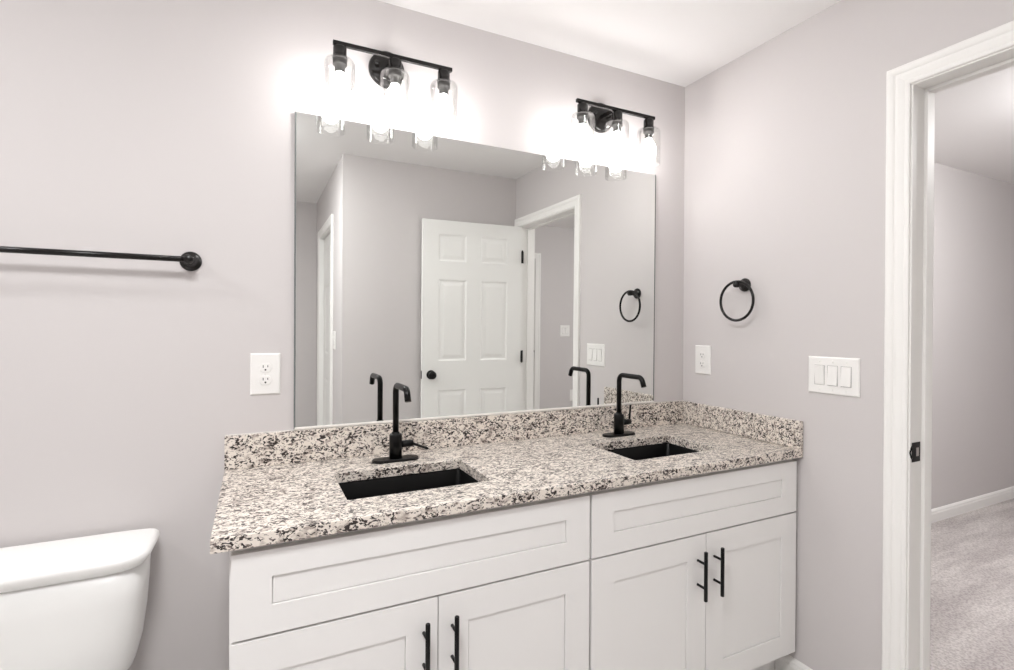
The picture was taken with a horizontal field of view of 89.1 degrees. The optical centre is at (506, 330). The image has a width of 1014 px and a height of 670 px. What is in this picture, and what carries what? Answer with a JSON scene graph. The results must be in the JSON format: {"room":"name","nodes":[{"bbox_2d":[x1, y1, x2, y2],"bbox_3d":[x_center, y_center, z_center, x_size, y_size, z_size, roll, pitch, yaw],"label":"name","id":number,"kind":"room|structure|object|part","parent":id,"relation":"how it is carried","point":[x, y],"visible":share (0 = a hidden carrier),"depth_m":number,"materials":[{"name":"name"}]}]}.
{"room":"bathroom","nodes":[
{"label":"bathroom","id":0,"kind":"room"},
{"bbox_2d":[0,0,684,669],"bbox_3d":[-0.962,0.077,1.589,3.917,2.425,0.115,0,0,-26],"label":"wall","id":1,"kind":"structure","parent":0,"point":[154,127],"depth_m":1.52,"materials":[{"name":"grey paint"}]},
{"bbox_2d":[0,246,201,270],"bbox_3d":[-1.192,-0.205,1.370,0.652,0.058,0.072,0,0,-26],"label":"towel bar","id":2,"kind":"object","parent":1,"relation":"attached to","point":[189,261],"visible":1,"depth_m":1.40,"materials":[{"name":"brown metal"}]},
{"bbox_3d":[-1.181,-0.204,1.347,0.594,0.016,0.016,0,0,-26],"label":"rail","id":3,"kind":"part","parent":2,"relation":"part of","materials":[{"name":"brown metal"}]},
{"bbox_3d":[-0.925,-0.204,1.501,0.058,0.058,0.072,0,0,-26],"label":"post","id":4,"kind":"part","parent":2,"relation":"part of","materials":[{"name":"brown metal"}]},
{"bbox_2d":[250,353,279,394],"bbox_3d":[-0.760,0.138,1.620,0.086,0.130,0.008,0,0,-26],"label":"wall outlet","id":5,"kind":"object","parent":1,"relation":"attached to","point":[264,367],"visible":1,"depth_m":1.62,"materials":[{"name":"white plastic"}]},
{"bbox_2d":[259,363,270,371],"bbox_3d":[-0.758,0.118,1.617,0.034,0.028,0.003,0,0,-26],"label":"receptacle","id":6,"kind":"object","parent":5,"relation":"attached to","point":[263,367],"depth_m":1.62,"materials":[{"name":"white plastic"}]},
{"bbox_2d":[259,376,270,384],"bbox_3d":[-0.759,0.158,1.617,0.034,0.028,0.003,0,0,-26],"label":"receptacle","id":7,"kind":"object","parent":5,"relation":"attached to","point":[263,380],"depth_m":1.62,"materials":[{"name":"white plastic"}]},
{"bbox_2d":[330,39,451,119],"bbox_3d":[-0.383,-0.825,1.710,0.437,0.268,0.166,0,0,-26],"label":"vanity light","id":8,"kind":"object","parent":1,"relation":"attached to","point":[386,69],"visible":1,"depth_m":1.67,"materials":[{"name":"brown metal"}]},
{"bbox_2d":[332,44,347,72],"bbox_3d":[-0.521,-0.843,1.604,0.048,0.084,0.048,0,0,-26],"label":"socket","id":9,"kind":"object","parent":8,"relation":"attached to","point":[339,57],"depth_m":1.59,"materials":[{"name":"grey"}]},
{"bbox_3d":[-0.521,-0.761,1.604,0.060,0.080,0.060,0,0,-26],"label":"bulb","id":10,"kind":"part","parent":8,"relation":"part of","materials":[{"name":"white glass"}]},
{"bbox_3d":[-0.413,-0.898,1.774,0.124,0.124,0.024,0,0,-26],"label":"wall plate","id":11,"kind":"part","parent":8,"relation":"part of","materials":[{"name":"brown metal"}]},
{"bbox_2d":[387,57,402,83],"bbox_3d":[-0.365,-0.843,1.680,0.048,0.084,0.048,0,0,-26],"label":"socket","id":12,"kind":"object","parent":8,"relation":"attached to","point":[394,70],"depth_m":1.67,"materials":[{"name":"grey metal"}]},
{"bbox_3d":[-0.366,-0.760,1.681,0.060,0.080,0.060,0,0,-26],"label":"bulb","id":13,"kind":"part","parent":8,"relation":"part of","materials":[{"name":"white glass"}]},
{"bbox_3d":[-0.216,-0.760,1.754,0.060,0.080,0.060,0,0,-26],"label":"bulb","id":14,"kind":"part","parent":8,"relation":"part of","materials":[{"name":"white glass"}]},
{"bbox_2d":[437,69,450,95],"bbox_3d":[-0.215,-0.843,1.754,0.048,0.084,0.048,0,0,-26],"label":"socket","id":15,"kind":"object","parent":8,"relation":"attached to","point":[443,82],"depth_m":1.74,"materials":[{"name":"grey metal"}]},
{"bbox_2d":[224,401,682,469],"bbox_3d":[-0.027,0.375,1.974,1.854,0.102,0.020,0,0,-26],"label":"backsplash","id":16,"kind":"structure","parent":1,"relation":"attached to","point":[305,445],"depth_m":1.85,"materials":[{"name":"stone"}]},
{"bbox_2d":[294,112,655,429],"bbox_3d":[-0.010,-0.187,1.984,1.500,1.020,0.010,0,0,-26],"label":"vanity mirror","id":17,"kind":"object","parent":1,"relation":"attached to","point":[476,279],"visible":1,"depth_m":1.90,"materials":[{"name":"clear glass"}]},
{"bbox_2d":[575,98,655,158],"bbox_3d":[0.427,-0.823,2.107,0.428,0.268,0.166,0,0,-26],"label":"vanity light","id":18,"kind":"object","parent":1,"relation":"attached to","point":[600,117],"visible":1,"depth_m":2.08,"materials":[{"name":"brown metal"}]},
{"bbox_2d":[576,102,588,124],"bbox_3d":[0.294,-0.841,2.003,0.048,0.084,0.048,0,0,-26],"label":"socket","id":19,"kind":"object","parent":18,"relation":"attached to","point":[582,113],"depth_m":1.99,"materials":[{"name":"grey metal"}]},
{"bbox_3d":[0.293,-0.758,2.004,0.060,0.080,0.060,0,0,-26],"label":"bulb","id":20,"kind":"part","parent":18,"relation":"part of","materials":[{"name":"white glass"}]},
{"bbox_3d":[0.395,-0.895,2.170,0.124,0.124,0.024,0,0,-26],"label":"wall plate","id":21,"kind":"part","parent":18,"relation":"part of","materials":[{"name":"brown metal"}]},
{"bbox_3d":[0.419,-0.893,2.120,0.016,0.024,0.094,0,0,-26],"label":"arm","id":22,"kind":"part","parent":18,"relation":"part of","materials":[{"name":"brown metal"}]},
{"bbox_2d":[611,111,622,131],"bbox_3d":[0.445,-0.840,2.078,0.048,0.084,0.048,0,0,-26],"label":"socket","id":23,"kind":"object","parent":18,"relation":"attached to","point":[617,121],"depth_m":2.06,"materials":[{"name":"grey metal"}]},
{"bbox_3d":[0.444,-0.758,2.078,0.060,0.080,0.060,0,0,-26],"label":"bulb","id":24,"kind":"part","parent":18,"relation":"part of","materials":[{"name":"white glass"}]},
{"bbox_3d":[0.590,-0.757,2.150,0.060,0.080,0.060,0,0,-26],"label":"bulb","id":25,"kind":"part","parent":18,"relation":"part of","materials":[{"name":"white glass"}]},
{"bbox_2d":[643,118,654,138],"bbox_3d":[0.591,-0.840,2.149,0.048,0.084,0.048,0,0,-26],"label":"socket","id":26,"kind":"object","parent":18,"relation":"attached to","point":[648,127],"depth_m":2.13,"materials":[{"name":"grey metal"}]},
{"bbox_2d":[378,0,1013,183],"bbox_3d":[1.737,-1.169,1.048,8.280,0.100,3.650,0,0,-26],"label":"ceiling","id":27,"kind":"structure","parent":0,"point":[677,42],"depth_m":1.99,"materials":[{"name":"white paint"}]},
{"bbox_2d":[683,0,1013,669],"bbox_3d":[1.581,0.093,0.988,0.120,2.425,3.435,0,0,-26],"label":"wall","id":28,"kind":"structure","parent":0,"point":[785,154],"depth_m":1.83,"materials":[{"name":"grey paint"}]},
{"bbox_2d":[695,345,710,374],"bbox_3d":[0.870,0.132,2.291,0.008,0.128,0.086,0,0,-26],"label":"wall outlet","id":29,"kind":"object","parent":28,"relation":"attached to","point":[702,352],"visible":1,"depth_m":2.28,"materials":[{"name":"white plastic"}]},
{"bbox_2d":[699,352,704,358],"bbox_3d":[0.868,0.112,2.289,0.003,0.028,0.034,0,0,-26],"label":"receptacle","id":30,"kind":"object","parent":29,"relation":"attached to","point":[701,354],"depth_m":2.29,"materials":[{"name":"grey plastic"}]},
{"bbox_2d":[699,361,704,367],"bbox_3d":[0.867,0.152,2.290,0.003,0.028,0.034,0,0,-26],"label":"receptacle","id":31,"kind":"object","parent":29,"relation":"attached to","point":[701,363],"depth_m":2.29,"materials":[{"name":"grey plastic"}]},
{"bbox_2d":[719,278,754,321],"bbox_3d":[0.942,-0.123,2.084,0.062,0.177,0.167,0,0,-26],"label":"towel ring","id":32,"kind":"object","parent":28,"relation":"attached to","point":[744,285],"visible":1,"depth_m":2.07,"materials":[{"name":"brown metal"}]},
{"bbox_3d":[0.942,-0.184,2.083,0.062,0.055,0.055,0,0,-26],"label":"post","id":33,"kind":"part","parent":32,"relation":"part of","materials":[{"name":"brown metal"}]},
{"bbox_2d":[775,655,812,669],"bbox_3d":[1.107,1.256,1.794,0.014,0.086,0.370,0,0,-26],"label":"baseboard","id":34,"kind":"structure","parent":28,"relation":"attached to","point":[787,662],"depth_m":1.91,"materials":[{"name":"white paint"}]},
{"bbox_2d":[808,356,859,397],"bbox_3d":[1.122,0.158,1.775,0.010,0.129,0.174,0,0,-26],"label":"light switch","id":35,"kind":"object","parent":28,"relation":"attached to","point":[827,375],"visible":1,"depth_m":1.76,"materials":[{"name":"white plastic"}]},
{"bbox_2d":[882,20,1013,669],"bbox_3d":[1.384,0.247,1.232,0.018,2.112,0.874,0,0,-26],"label":"trim","id":36,"kind":"structure","parent":28,"relation":"attached to","point":[900,79],"depth_m":1.59,"materials":[{"name":"white paint"}]},
{"bbox_2d":[906,46,1013,669],"bbox_3d":[1.445,0.275,1.262,0.127,2.057,0.764,0,0,-26],"label":"trim","id":37,"kind":"structure","parent":28,"relation":"attached to","point":[923,92],"depth_m":1.58,"materials":[{"name":"white paint"}]},
{"bbox_3d":[1.250,0.374,1.578,0.057,0.060,0.005,0,0,-26],"label":"strike plate","id":38,"kind":"part","parent":37,"relation":"part of","materials":[{"name":"black metal"}]},
{"bbox_2d":[930,498,1013,669],"bbox_3d":[3.509,1.355,1.935,4.303,0.112,3.650,0,0,-26],"label":"floor","id":39,"kind":"structure","parent":0,"point":[972,599],"depth_m":2.55,"materials":[{"name":"carpet"}]},
{"bbox_2d":[931,162,1013,508],"bbox_3d":[2.786,0.088,3.484,4.243,2.425,0.115,0,0,-26],"label":"wall","id":40,"kind":"structure","parent":0,"point":[973,370],"depth_m":3.69,"materials":[{"name":"grey paint"}]},
{"bbox_2d":[931,486,1013,522],"bbox_3d":[2.757,1.246,3.406,4.128,0.086,0.014,0,0,-26],"label":"baseboard","id":41,"kind":"structure","parent":40,"relation":"attached to","point":[971,504],"depth_m":3.67,"materials":[{"name":"white paint"}]},
{"bbox_3d":[-0.185,1.350,0.066,3.977,0.100,3.550,0,0,-26],"label":"floor","id":42,"kind":"structure","parent":0,"visible":0},
{"bbox_2d":[0,528,158,669],"bbox_3d":[-1.058,0.927,1.063,0.480,0.728,0.725,0,0,-26],"label":"toilet","id":43,"kind":"object","parent":42,"relation":"on","point":[79,603],"visible":1,"depth_m":1.26,"materials":[{"name":"white ceramic"}]},
{"bbox_3d":[-1.166,0.583,1.286,0.480,0.042,0.226,0,0,-26],"label":"tank lid","id":44,"kind":"part","parent":43,"relation":"part of","materials":[{"name":"white ceramic"}]},
{"bbox_2d":[229,493,589,669],"bbox_3d":[-0.286,0.875,1.513,0.917,0.836,0.596,0,0,-26],"label":"vanity cabinet","id":45,"kind":"object","parent":42,"relation":"on","point":[504,587],"visible":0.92,"depth_m":1.26,"materials":[{"name":"white paint"}]},
{"bbox_3d":[-0.381,0.917,1.189,0.453,0.509,0.019,0,0,-26],"label":"door","id":46,"kind":"part","parent":45,"relation":"part of","materials":[{"name":"white paint"}]},
{"bbox_3d":[-0.196,0.782,1.247,0.012,0.157,0.040,0,0,-26],"label":"handle","id":47,"kind":"part","parent":45,"relation":"part of","materials":[{"name":"black metal"}]},
{"bbox_3d":[-0.130,0.782,1.279,0.012,0.157,0.040,0,0,-26],"label":"handle","id":48,"kind":"part","parent":45,"relation":"part of","materials":[{"name":"black metal"}]},
{"bbox_2d":[210,400,802,553],"bbox_3d":[0.107,0.392,1.724,1.874,0.133,0.589,0,0,-26],"label":"countertop","id":49,"kind":"structure","parent":45,"relation":"on","point":[277,486],"depth_m":1.64,"materials":[{"name":"stone"}]},
{"bbox_2d":[372,383,427,463],"bbox_3d":[-0.326,0.298,1.652,0.191,0.256,0.144,0,0,39],"label":"faucet","id":50,"kind":"object","parent":49,"relation":"on","point":[396,443],"visible":1,"depth_m":1.67,"materials":[{"name":"black metal"}]},
{"bbox_3d":[-0.364,0.421,1.684,0.153,0.009,0.051,0,0,-26],"label":"plate","id":51,"kind":"part","parent":50,"relation":"part of","materials":[{"name":"black metal"}]},
{"bbox_3d":[-0.331,0.252,1.617,0.020,0.164,0.167,0,0,-26],"label":"spout","id":52,"kind":"part","parent":50,"relation":"part of","materials":[{"name":"black metal"}]},
{"bbox_3d":[-0.303,0.375,1.696,0.101,0.025,0.040,0,0,8],"label":"lever","id":53,"kind":"part","parent":50,"relation":"part of","materials":[{"name":"black metal"}]},
{"bbox_2d":[338,468,478,499],"bbox_3d":[-0.280,0.531,1.499,0.441,0.145,0.300,0,0,-26],"label":"undermount sink","id":54,"kind":"object","parent":49,"relation":"in","point":[352,490],"visible":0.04,"depth_m":1.62,"materials":[{"name":"black"}]},
{"bbox_2d":[602,373,645,437],"bbox_3d":[0.485,0.300,2.037,0.153,0.256,0.183,0,0,-26],"label":"faucet","id":55,"kind":"object","parent":49,"relation":"on","point":[619,421],"visible":1,"depth_m":2.08,"materials":[{"name":"black metal"}]},
{"bbox_3d":[0.455,0.424,2.097,0.153,0.009,0.051,0,0,-26],"label":"plate","id":56,"kind":"part","parent":55,"relation":"part of","materials":[{"name":"black metal"}]},
{"bbox_3d":[0.491,0.347,2.114,0.042,0.082,0.023,0,0,-26],"label":"lever","id":57,"kind":"part","parent":55,"relation":"part of","materials":[{"name":"black metal"}]},
{"bbox_3d":[0.489,0.254,2.030,0.020,0.164,0.167,0,0,-26],"label":"spout","id":58,"kind":"part","parent":55,"relation":"part of","materials":[{"name":"black metal"}]},
{"bbox_2d":[607,443,698,459],"bbox_3d":[0.539,0.533,1.901,0.428,0.145,0.300,0,0,-26],"label":"undermount sink","id":59,"kind":"object","parent":49,"relation":"in","point":[663,449],"visible":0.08,"depth_m":2.05,"materials":[{"name":"black"}]},
{"bbox_3d":[0.028,0.919,1.390,0.453,0.509,0.019,0,0,-26],"label":"door","id":60,"kind":"part","parent":45,"relation":"part of","materials":[{"name":"white paint"}]},
{"bbox_2d":[587,459,796,669],"bbox_3d":[0.536,0.878,1.916,0.913,0.836,0.596,0,0,-26],"label":"vanity cabinet","id":61,"kind":"object","parent":42,"relation":"on","point":[693,572],"visible":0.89,"depth_m":1.66,"materials":[{"name":"white paint"}]},
{"bbox_3d":[0.442,0.920,1.593,0.451,0.509,0.019,0,0,-26],"label":"door","id":62,"kind":"part","parent":61,"relation":"part of","materials":[{"name":"white paint"}]},
{"bbox_3d":[0.648,0.569,1.692,0.905,0.183,0.019,0,0,-26],"label":"drawer","id":63,"kind":"part","parent":61,"relation":"part of","materials":[{"name":"white paint"}]},
{"bbox_3d":[0.626,0.785,1.650,0.012,0.157,0.040,0,0,-26],"label":"handle","id":64,"kind":"part","parent":61,"relation":"part of","materials":[{"name":"black metal"}]},
{"bbox_3d":[0.693,0.785,1.683,0.012,0.157,0.040,0,0,-26],"label":"handle","id":65,"kind":"part","parent":61,"relation":"part of","materials":[{"name":"black metal"}]},
{"bbox_3d":[0.850,0.921,1.793,0.451,0.509,0.019,0,0,-26],"label":"door","id":66,"kind":"part","parent":61,"relation":"part of","materials":[{"name":"white paint"}]}
]}

